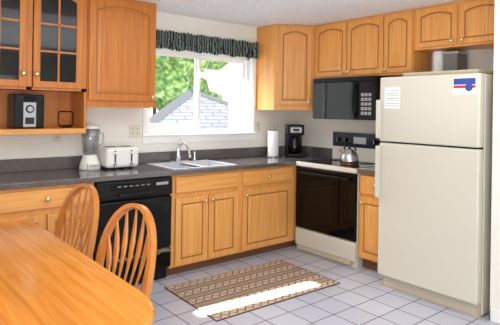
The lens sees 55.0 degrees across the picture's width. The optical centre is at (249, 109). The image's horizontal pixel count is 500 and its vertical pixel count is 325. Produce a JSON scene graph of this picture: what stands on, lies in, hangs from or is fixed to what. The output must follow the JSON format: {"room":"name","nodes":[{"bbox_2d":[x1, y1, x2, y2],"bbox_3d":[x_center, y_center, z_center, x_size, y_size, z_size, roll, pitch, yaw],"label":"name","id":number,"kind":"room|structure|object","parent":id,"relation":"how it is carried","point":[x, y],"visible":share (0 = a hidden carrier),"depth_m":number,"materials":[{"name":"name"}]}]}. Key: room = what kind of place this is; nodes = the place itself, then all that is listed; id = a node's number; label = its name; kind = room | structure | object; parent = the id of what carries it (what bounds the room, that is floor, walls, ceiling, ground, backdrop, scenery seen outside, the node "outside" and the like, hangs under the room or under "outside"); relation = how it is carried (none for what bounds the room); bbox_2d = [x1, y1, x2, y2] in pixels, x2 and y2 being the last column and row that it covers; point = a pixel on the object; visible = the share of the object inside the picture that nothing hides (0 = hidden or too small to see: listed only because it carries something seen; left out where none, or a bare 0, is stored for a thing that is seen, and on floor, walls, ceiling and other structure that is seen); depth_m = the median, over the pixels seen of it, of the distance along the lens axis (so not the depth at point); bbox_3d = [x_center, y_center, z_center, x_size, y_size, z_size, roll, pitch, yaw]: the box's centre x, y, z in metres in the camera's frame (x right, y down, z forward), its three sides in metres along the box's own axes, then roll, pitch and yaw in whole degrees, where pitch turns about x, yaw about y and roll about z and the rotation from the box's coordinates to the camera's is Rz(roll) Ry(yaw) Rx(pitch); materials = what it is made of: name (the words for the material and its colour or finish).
{"room":"kitchen","nodes":[
{"label":"kitchen","id":0,"kind":"room"},
{"bbox_2d":[0,11,296,159],"bbox_3d":[-1.618,0.225,4.148,5.600,2.380,0.140,1,0,-40],"label":"wall","id":1,"kind":"structure","parent":0,"point":[114,123],"depth_m":4.50,"materials":[{"name":"paint"}]},
{"bbox_2d":[0,90,85,134],"bbox_3d":[-1.762,0.015,3.728,0.875,0.338,0.313,1,0,-40],"label":"shelf unit","id":2,"kind":"object","parent":1,"relation":"attached to","point":[54,102],"visible":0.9,"depth_m":3.95,"materials":[{"name":"brown wood"}]},
{"bbox_2d":[7,94,43,128],"bbox_3d":[-1.746,0.010,3.740,0.215,0.262,0.239,1,0,-40],"label":"stereo","id":3,"kind":"object","parent":2,"relation":"on","point":[24,111],"visible":1,"depth_m":3.65,"materials":[{"name":"black plastic"}]},
{"bbox_2d":[58,111,73,127],"bbox_3d":[-1.522,0.077,3.966,0.148,0.136,0.067,1,0,-40],"label":"antenna","id":4,"kind":"object","parent":2,"relation":"on","point":[61,126],"visible":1,"depth_m":3.95,"materials":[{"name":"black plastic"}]},
{"bbox_2d":[0,0,87,91],"bbox_3d":[-1.739,-0.560,3.711,0.875,0.810,0.357,1,0,-40],"label":"upper cabinet","id":5,"kind":"object","parent":1,"relation":"attached to","point":[43,43],"visible":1,"depth_m":3.67,"materials":[{"name":"brown wood"}]},
{"bbox_2d":[53,134,60,141],"bbox_3d":[-1.624,0.232,4.045,0.070,0.075,0.008,1,0,-40],"label":"outlet","id":6,"kind":"object","parent":1,"relation":"attached to","point":[56,137],"visible":0.77,"depth_m":4.04,"materials":[{"name":"beige plastic"}]},
{"bbox_2d":[86,0,155,107],"bbox_3d":[-1.162,-0.490,4.192,0.620,0.933,0.357,1,0,-40],"label":"upper cabinet","id":7,"kind":"object","parent":1,"relation":"attached to","point":[121,34],"visible":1,"depth_m":4.06,"materials":[{"name":"brown wood"}]},
{"bbox_2d":[129,125,140,136],"bbox_3d":[-1.076,0.198,4.501,0.115,0.115,0.008,1,0,-40],"label":"outlet","id":8,"kind":"object","parent":1,"relation":"attached to","point":[134,130],"visible":1,"depth_m":4.50,"materials":[{"name":"beige plastic"}]},
{"bbox_2d":[141,47,256,143],"bbox_3d":[-0.514,-0.158,5.041,1.420,0.980,0.172,1,0,-40],"label":"window","id":9,"kind":"structure","parent":1,"relation":"in","point":[165,132],"depth_m":5.04,"materials":[{"name":"white"}]},
{"bbox_2d":[156,29,258,58],"bbox_3d":[-0.436,-0.672,4.979,1.378,0.199,0.077,1,0,-40],"label":"valance","id":10,"kind":"object","parent":1,"relation":"attached to","point":[172,40],"visible":0.95,"depth_m":4.94,"materials":[{"name":"fabric"}]},
{"bbox_2d":[255,122,259,131],"bbox_3d":[0.089,0.194,5.471,0.070,0.115,0.008,1,0,-40],"label":"outlet","id":11,"kind":"object","parent":1,"relation":"attached to","point":[257,124],"visible":1,"depth_m":5.46,"materials":[{"name":"beige plastic"}]},
{"bbox_2d":[256,24,314,110],"bbox_3d":[0.510,-0.464,5.453,0.673,0.933,0.560,1,0,-40],"label":"upper cabinet","id":12,"kind":"object","parent":1,"relation":"attached to","point":[285,62],"visible":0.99,"depth_m":5.23,"materials":[{"name":"brown wood"}]},
{"bbox_2d":[138,0,463,26],"bbox_3d":[0.302,-0.960,1.866,5.600,0.050,5.800,1,0,-40],"label":"ceiling","id":13,"kind":"structure","parent":0,"point":[253,13],"depth_m":4.45,"materials":[{"name":"white paint"}]},
{"bbox_2d":[133,245,499,324],"bbox_3d":[0.264,1.469,1.866,5.600,0.050,5.800,1,0,-40],"label":"floor","id":14,"kind":"structure","parent":0,"point":[360,297],"depth_m":3.58,"materials":[{"name":"tile"}]},
{"bbox_2d":[54,183,98,258],"bbox_3d":[-1.215,0.949,2.935,0.450,0.949,0.536,1,0,36],"label":"chair","id":15,"kind":"object","parent":14,"relation":"on","point":[62,220],"visible":0.48,"depth_m":3.10,"materials":[{"name":"brown wood"}]},
{"bbox_2d":[0,217,154,324],"bbox_3d":[-1.257,1.045,1.901,1.198,0.750,1.930,1,0,-40],"label":"dining table","id":16,"kind":"object","parent":14,"relation":"on","point":[45,280],"visible":1,"depth_m":1.84,"materials":[{"name":"brown wood"}]},
{"bbox_2d":[95,203,156,298],"bbox_3d":[-0.729,0.957,2.303,0.450,0.949,0.536,1,0,32],"label":"chair","id":17,"kind":"object","parent":14,"relation":"on","point":[150,247],"visible":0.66,"depth_m":2.47,"materials":[{"name":"brown wood"}]},
{"bbox_2d":[93,176,171,285],"bbox_3d":[-1.092,0.988,4.053,0.655,0.871,0.635,1,0,-40],"label":"dishwasher","id":18,"kind":"object","parent":14,"relation":"on","point":[154,193],"visible":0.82,"depth_m":3.85,"materials":[{"name":"black"}]},
{"bbox_2d":[0,165,296,275],"bbox_3d":[-0.619,0.994,4.479,3.618,0.873,0.642,1,0,-40],"label":"base cabinet","id":19,"kind":"object","parent":14,"relation":"on","point":[223,216],"visible":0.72,"depth_m":4.36,"materials":[{"name":"brown wood"}]},
{"bbox_2d":[0,146,332,190],"bbox_3d":[-0.624,0.483,4.480,3.638,0.145,0.623,1,0,-40],"label":"countertop","id":20,"kind":"structure","parent":19,"relation":"on","point":[23,173],"depth_m":4.08,"materials":[{"name":"laminate"}]},
{"bbox_2d":[79,124,100,170],"bbox_3d":[-1.350,0.310,4.061,0.186,0.385,0.188,1,0,4],"label":"blender","id":21,"kind":"object","parent":20,"relation":"on","point":[88,162],"visible":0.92,"depth_m":4.01,"materials":[{"name":"white plastic"}]},
{"bbox_2d":[98,145,137,169],"bbox_3d":[-1.151,0.412,4.201,0.300,0.187,0.240,1,0,-40],"label":"toaster","id":22,"kind":"object","parent":20,"relation":"on","point":[113,157],"visible":0.99,"depth_m":4.11,"materials":[{"name":"white plastic"}]},
{"bbox_2d":[146,137,236,169],"bbox_3d":[-0.553,0.479,4.544,0.686,0.412,0.516,1,0,-40],"label":"sink","id":23,"kind":"object","parent":20,"relation":"in","point":[176,164],"visible":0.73,"depth_m":4.65,"materials":[{"name":"silver metal"}]},
{"bbox_2d":[266,126,279,157],"bbox_3d":[0.261,0.355,5.390,0.150,0.346,0.150,1,0,-40],"label":"paper towel holder","id":24,"kind":"object","parent":20,"relation":"on","point":[273,136],"visible":1,"depth_m":5.34,"materials":[{"name":"white paper"}]},
{"bbox_2d":[285,124,303,156],"bbox_3d":[0.517,0.349,5.543,0.190,0.365,0.249,1,0,-5],"label":"coffee maker","id":25,"kind":"object","parent":20,"relation":"on","point":[293,132],"visible":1,"depth_m":5.47,"materials":[{"name":"black plastic"}]},
{"bbox_2d":[164,260,339,321],"bbox_3d":[0.034,1.437,3.932,1.242,0.008,0.752,1,0,-38],"label":"rug","id":26,"kind":"object","parent":14,"relation":"on","point":[219,297],"visible":1,"depth_m":3.86,"materials":[{"name":"brown fabric"}]},
{"bbox_2d":[295,131,384,267],"bbox_3d":[0.950,0.843,4.882,0.686,1.225,0.775,1,0,-40],"label":"stove","id":27,"kind":"object","parent":14,"relation":"on","point":[327,190],"visible":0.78,"depth_m":4.70,"materials":[{"name":"beige"}]},
{"bbox_2d":[339,142,358,164],"bbox_3d":[0.977,0.423,4.720,0.191,0.223,0.191,1,0,5],"label":"kettle","id":28,"kind":"object","parent":27,"relation":"on","point":[348,157],"visible":1,"depth_m":4.66,"materials":[{"name":"silver metal"}]},
{"bbox_2d":[358,167,378,271],"bbox_3d":[1.338,0.951,4.449,0.652,1.020,0.381,1,0,-40],"label":"base cabinet","id":29,"kind":"object","parent":14,"relation":"on","point":[368,203],"visible":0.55,"depth_m":4.33,"materials":[{"name":"brown wood"}]},
{"bbox_2d":[375,73,492,317],"bbox_3d":[1.620,0.603,3.895,0.880,1.725,0.824,1,0,-40],"label":"refrigerator","id":30,"kind":"object","parent":14,"relation":"on","point":[433,165],"visible":1,"depth_m":3.57,"materials":[{"name":"beige metal"}]},
{"bbox_2d":[432,51,445,70],"bbox_3d":[1.703,-0.393,4.314,0.118,0.266,0.118,1,0,-40],"label":"paper towel roll","id":31,"kind":"object","parent":30,"relation":"on","point":[437,55],"visible":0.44,"depth_m":4.27,"materials":[{"name":"white paper"}]},
{"bbox_2d":[403,69,493,75],"bbox_3d":[1.634,-0.277,3.824,0.530,0.032,0.634,1,0,-40],"label":"tray","id":32,"kind":"object","parent":30,"relation":"on","point":[468,70],"visible":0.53,"depth_m":3.58,"materials":[{"name":"beige"}]},
{"bbox_2d":[442,51,467,70],"bbox_3d":[1.799,-0.384,4.214,0.190,0.250,0.140,1,0,-40],"label":"storage box","id":33,"kind":"object","parent":30,"relation":"on","point":[452,60],"visible":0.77,"depth_m":4.16,"materials":[{"name":"grey"}]},
{"bbox_2d":[297,48,493,147],"bbox_3d":[1.438,0.273,4.963,0.140,2.380,2.800,1,0,-40],"label":"wall","id":34,"kind":"structure","parent":0,"point":[317,132],"depth_m":5.41,"materials":[{"name":"paint"}]},
{"bbox_2d":[314,9,430,78],"bbox_3d":[1.193,-0.625,4.884,0.357,0.588,1.206,1,0,-40],"label":"upper cabinet","id":35,"kind":"object","parent":34,"relation":"attached to","point":[383,44],"visible":0.99,"depth_m":4.67,"materials":[{"name":"brown wood"}]},
{"bbox_2d":[313,76,385,119],"bbox_3d":[1.057,-0.116,4.949,0.459,0.425,0.795,1,0,-40],"label":"microwave","id":36,"kind":"object","parent":35,"relation":"attached to","point":[348,98],"visible":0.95,"depth_m":4.79,"materials":[{"name":"black"}]},
{"bbox_2d":[414,0,494,52],"bbox_3d":[1.869,-0.720,4.074,0.357,0.378,0.893,1,0,-40],"label":"upper cabinet","id":37,"kind":"object","parent":34,"relation":"attached to","point":[465,25],"visible":0.99,"depth_m":4.04,"materials":[{"name":"brown wood"}]},
{"bbox_2d":[489,0,499,323],"bbox_3d":[3.039,0.298,2.432,0.920,2.380,3.140,1,0,-40],"label":"wall","id":38,"kind":"structure","parent":0,"point":[494,310],"depth_m":3.33,"materials":[{"name":"paint"}]},
{"label":"outside","id":39,"kind":"structure","parent":0,"visible":0},
{"bbox_2d":[150,88,228,128],"bbox_3d":[0.343,1.158,7.969,14.000,3.263,6.983,1,0,-30],"label":"neighbouring roof","id":40,"kind":"structure","parent":39,"point":[214,111],"depth_m":9.83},
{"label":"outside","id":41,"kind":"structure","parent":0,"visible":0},
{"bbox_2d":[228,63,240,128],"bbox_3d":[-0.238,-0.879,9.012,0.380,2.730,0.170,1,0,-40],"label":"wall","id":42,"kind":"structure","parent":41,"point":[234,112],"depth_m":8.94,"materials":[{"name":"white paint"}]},
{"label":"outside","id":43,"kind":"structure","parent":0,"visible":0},
{"bbox_2d":[152,55,228,115],"bbox_3d":[-3.419,-1.859,17.579,7.186,10.491,6.718,1,0,-40],"label":"trees","id":44,"kind":"object","parent":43,"point":[173,77],"visible":0.16,"depth_m":15.06,"materials":[{"name":"green plant"}]}
]}

